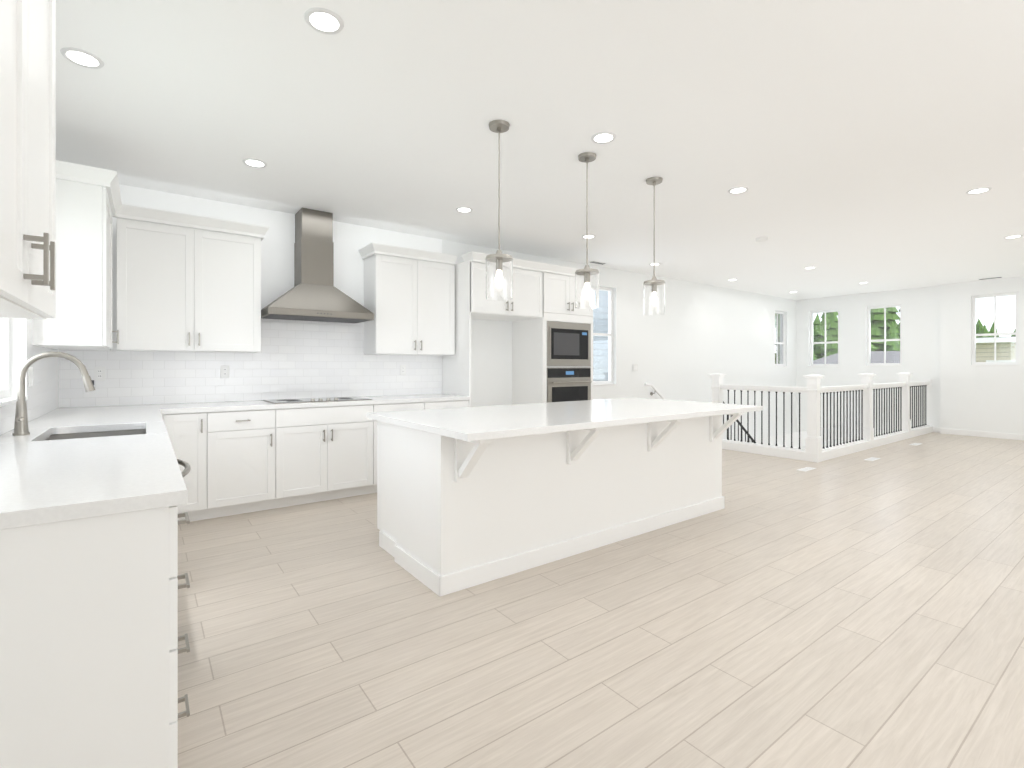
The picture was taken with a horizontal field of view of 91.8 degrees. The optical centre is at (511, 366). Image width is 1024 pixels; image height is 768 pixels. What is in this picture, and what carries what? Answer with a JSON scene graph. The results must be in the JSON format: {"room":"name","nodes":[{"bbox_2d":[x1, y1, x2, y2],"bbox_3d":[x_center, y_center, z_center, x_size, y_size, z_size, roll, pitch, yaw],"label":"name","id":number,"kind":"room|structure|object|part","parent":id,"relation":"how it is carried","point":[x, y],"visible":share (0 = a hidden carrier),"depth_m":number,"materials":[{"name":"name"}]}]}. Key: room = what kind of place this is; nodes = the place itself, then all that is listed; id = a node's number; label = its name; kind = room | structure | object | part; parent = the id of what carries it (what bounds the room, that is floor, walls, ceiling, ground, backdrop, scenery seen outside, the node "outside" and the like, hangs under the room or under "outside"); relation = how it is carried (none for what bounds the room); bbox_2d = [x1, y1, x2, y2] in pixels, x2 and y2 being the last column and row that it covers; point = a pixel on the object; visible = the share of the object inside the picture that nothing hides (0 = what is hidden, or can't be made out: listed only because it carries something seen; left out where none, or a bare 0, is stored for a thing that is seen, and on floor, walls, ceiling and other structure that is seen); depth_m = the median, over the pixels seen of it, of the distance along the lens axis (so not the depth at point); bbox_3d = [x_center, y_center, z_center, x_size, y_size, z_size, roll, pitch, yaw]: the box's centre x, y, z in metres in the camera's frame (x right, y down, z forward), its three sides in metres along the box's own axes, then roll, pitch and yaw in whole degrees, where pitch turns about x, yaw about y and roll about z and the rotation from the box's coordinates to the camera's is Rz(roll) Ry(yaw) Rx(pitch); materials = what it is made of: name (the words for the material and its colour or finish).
{"room":"kitchen","nodes":[
{"label":"kitchen","id":0,"kind":"room"},
{"bbox_2d":[0,318,24,401],"bbox_3d":[-1.185,0.015,0.542,0.160,3.050,8.200,0,0,-36],"label":"wall","id":1,"kind":"structure","parent":0,"point":[17,343],"depth_m":2.80,"materials":[{"name":"white paint"}]},
{"bbox_2d":[0,318,27,406],"bbox_3d":[-2.269,-0.435,2.059,0.122,1.247,1.830,0,0,-36],"label":"window","id":2,"kind":"structure","parent":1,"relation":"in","point":[4,357],"depth_m":2.74,"materials":[{"name":"white plastic"}]},
{"bbox_2d":[0,319,58,434],"bbox_3d":[-2.459,-0.169,2.405,0.006,0.983,3.673,0,0,-36],"label":"backsplash","id":3,"kind":"structure","parent":1,"relation":"attached to","point":[42,393],"depth_m":3.12,"materials":[{"name":"tile"}]},
{"bbox_2d":[28,367,32,386],"bbox_3d":[-2.824,0.060,2.911,0.008,0.115,0.115,0,0,-36],"label":"light switch","id":4,"kind":"object","parent":3,"relation":"attached to","point":[30,376],"visible":0.88,"depth_m":2.88,"materials":[{"name":"white plastic"}]},
{"bbox_2d":[0,0,63,323],"bbox_3d":[-1.169,-0.645,0.951,0.348,1.029,0.820,0,0,-36],"label":"upper cabinet","id":5,"kind":"object","parent":1,"relation":"attached to","point":[31,176],"depth_m":1.08,"materials":[{"name":"white paint"}]},
{"bbox_2d":[32,176,115,350],"bbox_3d":[-2.972,-0.645,3.388,0.348,1.029,0.783,0,0,-36],"label":"upper cabinet","id":6,"kind":"object","parent":1,"relation":"attached to","point":[88,220],"depth_m":3.12,"materials":[{"name":"white paint"}]},
{"bbox_2d":[63,187,795,447],"bbox_3d":[1.417,1.315,7.667,12.820,5.650,0.160,0,0,-36],"label":"wall","id":7,"kind":"structure","parent":0,"point":[688,341],"depth_m":8.74,"materials":[{"name":"white paint"}]},
{"bbox_2d":[116,212,203,351],"bbox_3d":[-2.928,-0.645,4.133,0.566,1.029,0.348,0,0,-36],"label":"upper cabinet","id":8,"kind":"object","parent":7,"relation":"attached to","point":[187,282],"depth_m":3.99,"materials":[{"name":"white paint"}]},
{"bbox_2d":[204,228,263,352],"bbox_3d":[-2.568,-0.645,4.399,0.566,1.029,0.348,0,0,-36],"label":"upper cabinet","id":9,"kind":"object","parent":7,"relation":"attached to","point":[232,260],"depth_m":4.30,"materials":[{"name":"white paint"}]},
{"bbox_2d":[59,184,441,407],"bbox_3d":[-2.194,-0.593,4.890,3.390,1.832,0.007,0,0,-36],"label":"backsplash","id":10,"kind":"structure","parent":7,"relation":"attached to","point":[295,359],"depth_m":4.80,"materials":[{"name":"tile"}]},
{"bbox_2d":[94,367,104,380],"bbox_3d":[-3.347,0.060,4.028,0.070,0.115,0.008,0,0,-36],"label":"outlet","id":11,"kind":"object","parent":10,"relation":"attached to","point":[99,373],"visible":0.96,"depth_m":4.03,"materials":[{"name":"white plastic"}]},
{"bbox_2d":[220,366,228,377],"bbox_3d":[-2.636,0.050,4.554,0.070,0.115,0.008,0,0,-36],"label":"outlet","id":12,"kind":"object","parent":10,"relation":"attached to","point":[224,371],"visible":1,"depth_m":4.55,"materials":[{"name":"white plastic"}]},
{"bbox_2d":[400,365,405,374],"bbox_3d":[-1.229,0.040,5.595,0.070,0.115,0.008,0,0,-36],"label":"outlet","id":13,"kind":"object","parent":10,"relation":"attached to","point":[402,369],"visible":1,"depth_m":5.59,"materials":[{"name":"white plastic"}]},
{"bbox_2d":[261,208,373,322],"bbox_3d":[-1.889,-0.982,4.806,0.950,1.051,0.501,0,0,-36],"label":"range hood","id":14,"kind":"object","parent":7,"relation":"attached to","point":[313,294],"visible":0.94,"depth_m":4.75,"materials":[{"name":"silver metal"}]},
{"bbox_2d":[361,252,455,354],"bbox_3d":[-1.121,-0.645,5.470,0.926,1.029,0.348,0,0,-36],"label":"upper cabinet","id":15,"kind":"object","parent":7,"relation":"attached to","point":[411,299],"depth_m":5.29,"materials":[{"name":"white paint"}]},
{"bbox_2d":[454,251,541,322],"bbox_3d":[-0.222,-0.917,5.967,1.048,0.654,0.617,0,0,-36],"label":"upper cabinet","id":16,"kind":"object","parent":7,"relation":"attached to","point":[471,302],"depth_m":5.66,"materials":[{"name":"white paint"}]},
{"bbox_2d":[593,287,616,385],"bbox_3d":[1.231,-0.466,7.490,0.890,1.507,0.122,0,0,-36],"label":"window","id":17,"kind":"structure","parent":7,"relation":"in","point":[610,346],"depth_m":7.71,"materials":[{"name":"white plastic"}]},
{"bbox_2d":[644,383,665,399],"bbox_3d":[3.770,1.732,9.246,4.065,2.926,0.093,0,0,-36],"label":"handrail","id":18,"kind":"object","parent":7,"relation":"attached to","point":[655,390],"visible":0.25,"depth_m":8.17,"materials":[{"name":"white paint"}]},
{"bbox_2d":[775,311,787,366],"bbox_3d":[5.881,-0.601,10.931,0.560,1.217,0.122,0,0,-36],"label":"window","id":19,"kind":"structure","parent":7,"relation":"in","point":[781,342],"depth_m":11.03,"materials":[{"name":"white plastic"}]},
{"bbox_2d":[56,0,1023,299],"bbox_3d":[3.904,-1.610,4.307,12.820,0.200,8.520,0,0,-36],"label":"ceiling","id":20,"kind":"structure","parent":0,"point":[850,144],"depth_m":3.08,"materials":[{"name":"white paint"}]},
{"bbox_2d":[60,47,103,68],"bbox_3d":[-2.101,-1.505,2.426,0.163,0.008,0.163,0,0,14],"label":"recessed light","id":21,"kind":"object","parent":20,"relation":"in","point":[80,57],"depth_m":2.42,"materials":[{"name":"white"}]},
{"bbox_2d":[242,158,266,167],"bbox_3d":[-1.906,-1.505,3.678,0.163,0.008,0.163,0,0,14],"label":"recessed light","id":22,"kind":"object","parent":20,"relation":"in","point":[251,162],"depth_m":3.67,"materials":[{"name":"white"}]},
{"bbox_2d":[304,7,343,33],"bbox_3d":[-0.820,-1.505,2.167,0.163,0.008,0.163,0,0,-43],"label":"recessed light","id":23,"kind":"object","parent":20,"relation":"in","point":[324,21],"depth_m":2.16,"materials":[{"name":"white"}]},
{"bbox_2d":[456,207,472,212],"bbox_3d":[-0.460,-1.505,4.773,0.163,0.008,0.163,0,0,14],"label":"recessed light","id":24,"kind":"object","parent":20,"relation":"in","point":[460,209],"depth_m":4.75,"materials":[{"name":"white"}]},
{"bbox_2d":[485,120,512,300],"bbox_3d":[-0.080,-0.966,3.101,0.176,1.088,0.176,0,0,-36],"label":"pendant light","id":25,"kind":"object","parent":20,"relation":"hanging from","point":[499,275],"visible":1,"depth_m":3.04,"materials":[{"name":"clear glass"}]},
{"bbox_3d":[-0.080,-0.544,3.101,0.168,0.244,0.168,0,0,-36],"label":"lamp shade","id":26,"kind":"part","parent":25,"relation":"part of","materials":[{"name":"clear glass"}]},
{"bbox_2d":[575,152,598,308],"bbox_3d":[0.539,-0.966,3.559,0.176,1.088,0.176,0,0,-36],"label":"pendant light","id":27,"kind":"object","parent":20,"relation":"hanging from","point":[587,287],"visible":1,"depth_m":3.50,"materials":[{"name":"clear glass"}]},
{"bbox_3d":[0.539,-0.544,3.559,0.168,0.244,0.168,0,0,-36],"label":"lamp shade","id":28,"kind":"part","parent":27,"relation":"part of","materials":[{"name":"clear glass"}]},
{"bbox_2d":[582,235,595,238],"bbox_3d":[0.890,-1.505,5.759,0.163,0.008,0.163,0,0,-43],"label":"recessed light","id":29,"kind":"object","parent":20,"relation":"in","point":[584,236],"depth_m":5.74,"materials":[{"name":"white"}]},
{"bbox_2d":[589,261,607,264],"bbox_3d":[1.249,-1.505,7.206,0.300,0.009,0.100,0,0,-37],"label":"ceiling vent","id":30,"kind":"object","parent":20,"relation":"in","point":[597,262],"depth_m":7.17,"materials":[{"name":"white metal"}]},
{"bbox_2d":[591,132,615,143],"bbox_3d":[0.604,-1.505,3.270,0.163,0.008,0.163,0,0,-43],"label":"recessed light","id":31,"kind":"object","parent":20,"relation":"in","point":[601,137],"depth_m":3.26,"materials":[{"name":"white"}]},
{"bbox_2d":[643,177,665,314],"bbox_3d":[1.150,-0.966,4.011,0.176,1.088,0.176,0,0,-36],"label":"pendant light","id":32,"kind":"object","parent":20,"relation":"hanging from","point":[654,296],"visible":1,"depth_m":3.95,"materials":[{"name":"clear glass"}]},
{"bbox_3d":[1.150,-0.544,4.011,0.168,0.244,0.168,0,0,-36],"label":"lamp shade","id":33,"kind":"part","parent":32,"relation":"part of","materials":[{"name":"clear glass"}]},
{"bbox_2d":[728,187,748,193],"bbox_3d":[1.935,-1.505,4.243,0.163,0.008,0.163,0,0,-43],"label":"recessed light","id":34,"kind":"object","parent":20,"relation":"in","point":[737,190],"depth_m":4.24,"materials":[{"name":"white"}]},
{"bbox_2d":[756,236,767,241],"bbox_3d":[2.938,-1.492,5.831,0.136,0.036,0.136,0,0,-36],"label":"smoke detector","id":35,"kind":"object","parent":20,"relation":"attached to","point":[761,239],"visible":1,"depth_m":5.79,"materials":[{"name":"white plastic"}]},
{"bbox_2d":[966,187,991,194],"bbox_3d":[4.004,-1.505,4.257,0.163,0.008,0.163,0,0,14],"label":"recessed light","id":36,"kind":"object","parent":20,"relation":"in","point":[984,189],"depth_m":4.24,"materials":[{"name":"white"}]},
{"bbox_2d":[978,276,1002,279],"bbox_3d":[8.165,-1.505,8.467,0.100,0.009,0.300,0,0,-37],"label":"ceiling vent","id":37,"kind":"object","parent":20,"relation":"in","point":[1001,276],"depth_m":8.47,"materials":[{"name":"white metal"}]},
{"bbox_2d":[1004,235,1022,238],"bbox_3d":[5.831,-1.505,5.770,0.163,0.008,0.163,0,0,14],"label":"recessed light","id":38,"kind":"object","parent":20,"relation":"in","point":[1013,236],"depth_m":5.76,"materials":[{"name":"white plastic"}]},
{"bbox_2d":[177,425,1023,767],"bbox_3d":[3.904,1.380,4.307,12.820,0.280,8.520,0,0,-36],"label":"floor","id":39,"kind":"structure","parent":0,"point":[853,611],"depth_m":2.28,"materials":[{"name":"beige wood"}]},
{"bbox_2d":[0,504,183,767],"bbox_3d":[-1.340,0.802,1.410,0.618,0.876,0.718,0,0,-36],"label":"base cabinet","id":40,"kind":"object","parent":39,"relation":"on","point":[89,640],"depth_m":1.20,"materials":[{"name":"white paint"}]},
{"bbox_2d":[0,352,199,529],"bbox_3d":[-2.205,0.251,2.597,0.640,0.647,3.678,0,0,-37],"label":"countertop","id":41,"kind":"structure","parent":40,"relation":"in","point":[48,476],"depth_m":1.68,"materials":[{"name":"white stone"}]},
{"bbox_2d":[12,352,95,435],"bbox_3d":[-2.204,0.126,2.387,0.300,0.397,0.162,0,0,-36],"label":"faucet","id":42,"kind":"object","parent":41,"relation":"on","point":[21,428],"depth_m":2.36,"materials":[{"name":"silver metal"}]},
{"bbox_2d":[177,459,190,476],"bbox_3d":[-1.674,0.804,1.986,0.651,0.871,0.599,0,0,-36],"label":"dishwasher","id":43,"kind":"object","parent":39,"relation":"on","point":[187,469],"visible":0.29,"depth_m":2.14,"materials":[{"name":"grey metal"}]},
{"bbox_2d":[161,412,219,523],"bbox_3d":[-2.727,0.802,4.114,0.409,0.876,0.618,0,0,-36],"label":"base cabinet","id":44,"kind":"object","parent":39,"relation":"on","point":[194,437],"depth_m":3.92,"materials":[{"name":"white paint"}]},
{"bbox_2d":[220,409,283,516],"bbox_3d":[-2.411,0.802,4.348,0.626,0.876,0.618,0,0,-36],"label":"base cabinet","id":45,"kind":"object","parent":39,"relation":"on","point":[251,441],"depth_m":4.15,"materials":[{"name":"white paint"}]},
{"bbox_2d":[284,404,379,506],"bbox_3d":[-1.861,0.802,4.755,0.989,0.876,0.618,0,0,-36],"label":"base cabinet","id":46,"kind":"object","parent":39,"relation":"on","point":[330,452],"depth_m":4.52,"materials":[{"name":"white paint"}]},
{"bbox_2d":[200,394,469,411],"bbox_3d":[-1.738,0.344,4.827,2.723,0.038,0.648,0,0,-37],"label":"countertop","id":47,"kind":"structure","parent":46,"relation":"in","point":[234,405],"depth_m":4.52,"materials":[{"name":"white stone"}]},
{"bbox_2d":[263,397,372,403],"bbox_3d":[-1.852,0.309,4.747,0.878,0.029,0.513,0,0,-36],"label":"cooktop","id":48,"kind":"object","parent":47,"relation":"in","point":[300,400],"visible":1,"depth_m":4.61,"materials":[{"name":"black glass"}]},
{"bbox_2d":[380,402,431,411],"bbox_3d":[-1.297,0.802,5.172,0.662,0.876,0.618,0,0,-36],"label":"base cabinet","id":49,"kind":"object","parent":39,"relation":"on","point":[415,405],"depth_m":4.96,"materials":[{"name":"white paint"}]},
{"bbox_2d":[432,400,468,408],"bbox_3d":[-0.892,0.802,5.472,0.595,0.876,0.618,0,0,-36],"label":"base cabinet","id":50,"kind":"object","parent":39,"relation":"on","point":[458,403],"depth_m":5.26,"materials":[{"name":"white paint"}]},
{"bbox_2d":[512,263,592,404],"bbox_3d":[0.542,-0.003,6.522,0.870,2.484,0.634,0,0,-36],"label":"tall cabinet","id":51,"kind":"object","parent":39,"relation":"on","point":[552,343],"depth_m":6.24,"materials":[{"name":"white paint"}]},
{"bbox_2d":[530,321,590,365],"bbox_3d":[0.638,-0.280,6.408,0.756,0.550,0.334,0,0,-36],"label":"microwave","id":52,"kind":"object","parent":51,"relation":"in","point":[567,343],"depth_m":6.26,"materials":[{"name":"silver metal"}]},
{"bbox_2d":[530,367,591,406],"bbox_3d":[0.654,0.375,6.388,0.756,0.720,0.386,0,0,-36],"label":"wall oven","id":53,"kind":"object","parent":51,"relation":"in","point":[562,384],"depth_m":6.25,"materials":[{"name":"silver metal"}]},
{"bbox_2d":[369,410,754,596],"bbox_3d":[0.493,0.802,3.822,2.792,0.876,1.298,0,0,-36],"label":"kitchen island","id":54,"kind":"object","parent":39,"relation":"on","point":[468,497],"depth_m":3.14,"materials":[{"name":"white paint"}]},
{"bbox_2d":[367,398,762,441],"bbox_3d":[0.525,0.343,3.779,2.840,0.038,1.350,0,0,-36],"label":"island countertop","id":55,"kind":"structure","parent":54,"relation":"on","point":[480,423],"depth_m":3.28,"materials":[{"name":"white stone"}]},
{"bbox_2d":[708,373,803,460],"bbox_3d":[3.492,0.668,7.112,0.180,1.141,1.364,0,0,-37],"label":"stair railing","id":56,"kind":"object","parent":39,"relation":"on","point":[717,386],"depth_m":7.04,"materials":[{"name":"white paint"}]},
{"bbox_2d":[798,467,815,471],"bbox_3d":[3.545,1.236,5.969,0.300,0.006,0.100,0,0,-37],"label":"floor vent","id":57,"kind":"object","parent":39,"relation":"in","point":[805,469],"depth_m":5.94,"materials":[{"name":"white metal"}]},
{"bbox_2d":[804,372,932,462],"bbox_3d":[5.888,0.668,7.927,5.000,1.141,0.184,0,0,-37],"label":"stair railing","id":58,"kind":"object","parent":39,"relation":"on","point":[813,451],"depth_m":7.50,"materials":[{"name":"white paint"}]},
{"bbox_2d":[864,457,880,460],"bbox_3d":[4.807,1.236,6.617,0.300,0.006,0.100,0,0,-37],"label":"floor vent","id":59,"kind":"object","parent":39,"relation":"in","point":[872,458],"depth_m":6.58,"materials":[{"name":"white metal"}]},
{"bbox_2d":[796,286,939,448],"bbox_3d":[7.318,1.315,10.335,0.160,5.650,2.570,0,0,-36],"label":"wall","id":60,"kind":"structure","parent":0,"point":[920,334],"depth_m":10.22,"materials":[{"name":"white paint"}]},
{"bbox_2d":[809,309,838,366],"bbox_3d":[6.866,-0.611,10.893,0.122,1.237,0.605,0,0,-36],"label":"window","id":61,"kind":"structure","parent":60,"relation":"in","point":[816,342],"depth_m":10.94,"materials":[{"name":"white plastic"}]},
{"bbox_2d":[866,304,901,365],"bbox_3d":[7.518,-0.616,10.013,0.122,1.227,0.605,0,0,-36],"label":"window","id":62,"kind":"structure","parent":60,"relation":"in","point":[869,357],"depth_m":10.03,"materials":[{"name":"white plastic"}]},
{"bbox_2d":[940,276,1023,433],"bbox_3d":[9.709,0.015,7.003,0.280,3.050,5.629,0,0,-36],"label":"wall","id":63,"kind":"structure","parent":0,"point":[983,398],"depth_m":8.83,"materials":[{"name":"white paint"}]},
{"bbox_2d":[939,427,1023,439],"bbox_3d":[8.490,1.190,8.402,0.013,0.100,1.929,0,0,-37],"label":"baseboard","id":64,"kind":"structure","parent":63,"relation":"attached to","point":[980,433],"depth_m":8.71,"materials":[{"name":"white paint"}]},
{"bbox_2d":[971,292,1018,365],"bbox_3d":[8.395,-0.635,8.625,0.122,1.247,0.600,0,0,-36],"label":"window","id":65,"kind":"structure","parent":63,"relation":"in","point":[994,334],"depth_m":8.64,"materials":[{"name":"white plastic"}]},
{"label":"outside","id":66,"kind":"structure","parent":0,"visible":0},
{"bbox_3d":[26.505,4.540,13.691,120.000,0.200,100.000,0,0,-37],"label":"ground","id":67,"kind":"structure","parent":66,"visible":0},
{"bbox_2d":[593,290,607,380],"bbox_3d":[-0.757,0.040,13.547,16.800,8.800,6.600,0,0,-36],"label":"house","id":68,"kind":"structure","parent":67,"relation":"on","point":[600,355],"depth_m":12.10,"materials":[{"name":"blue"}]},
{"bbox_2d":[813,351,899,363],"bbox_3d":[17.432,1.865,22.590,8.800,5.150,4.300,0,0,-37],"label":"house","id":69,"kind":"structure","parent":67,"relation":"on","point":[878,360],"depth_m":21.51,"materials":[{"name":"beige"}]},
{"bbox_2d":[775,307,1015,363],"bbox_3d":[20.104,-4.492,44.453,75.172,17.992,71.217,0,0,-36],"label":"trees","id":70,"kind":"object","parent":67,"relation":"on","point":[895,316],"depth_m":46.79,"materials":[{"name":"green plant"}]},
{"bbox_2d":[976,336,1015,361],"bbox_3d":[24.077,1.565,18.612,10.650,5.750,9.400,0,0,-37],"label":"house","id":71,"kind":"structure","parent":67,"relation":"on","point":[1001,343],"depth_m":18.38,"materials":[{"name":"beige"}]},
{"bbox_3d":[4.681,4.190,7.594,7.660,0.100,4.160,0,0,-37],"label":"floor","id":72,"kind":"structure","parent":0,"visible":0},
{"bbox_2d":[723,401,753,442],"bbox_3d":[4.273,2.514,9.083,4.376,4.216,0.949,0,0,-36],"label":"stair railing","id":73,"kind":"structure","parent":72,"relation":"on","point":[744,429],"depth_m":8.08,"materials":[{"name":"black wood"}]}
]}

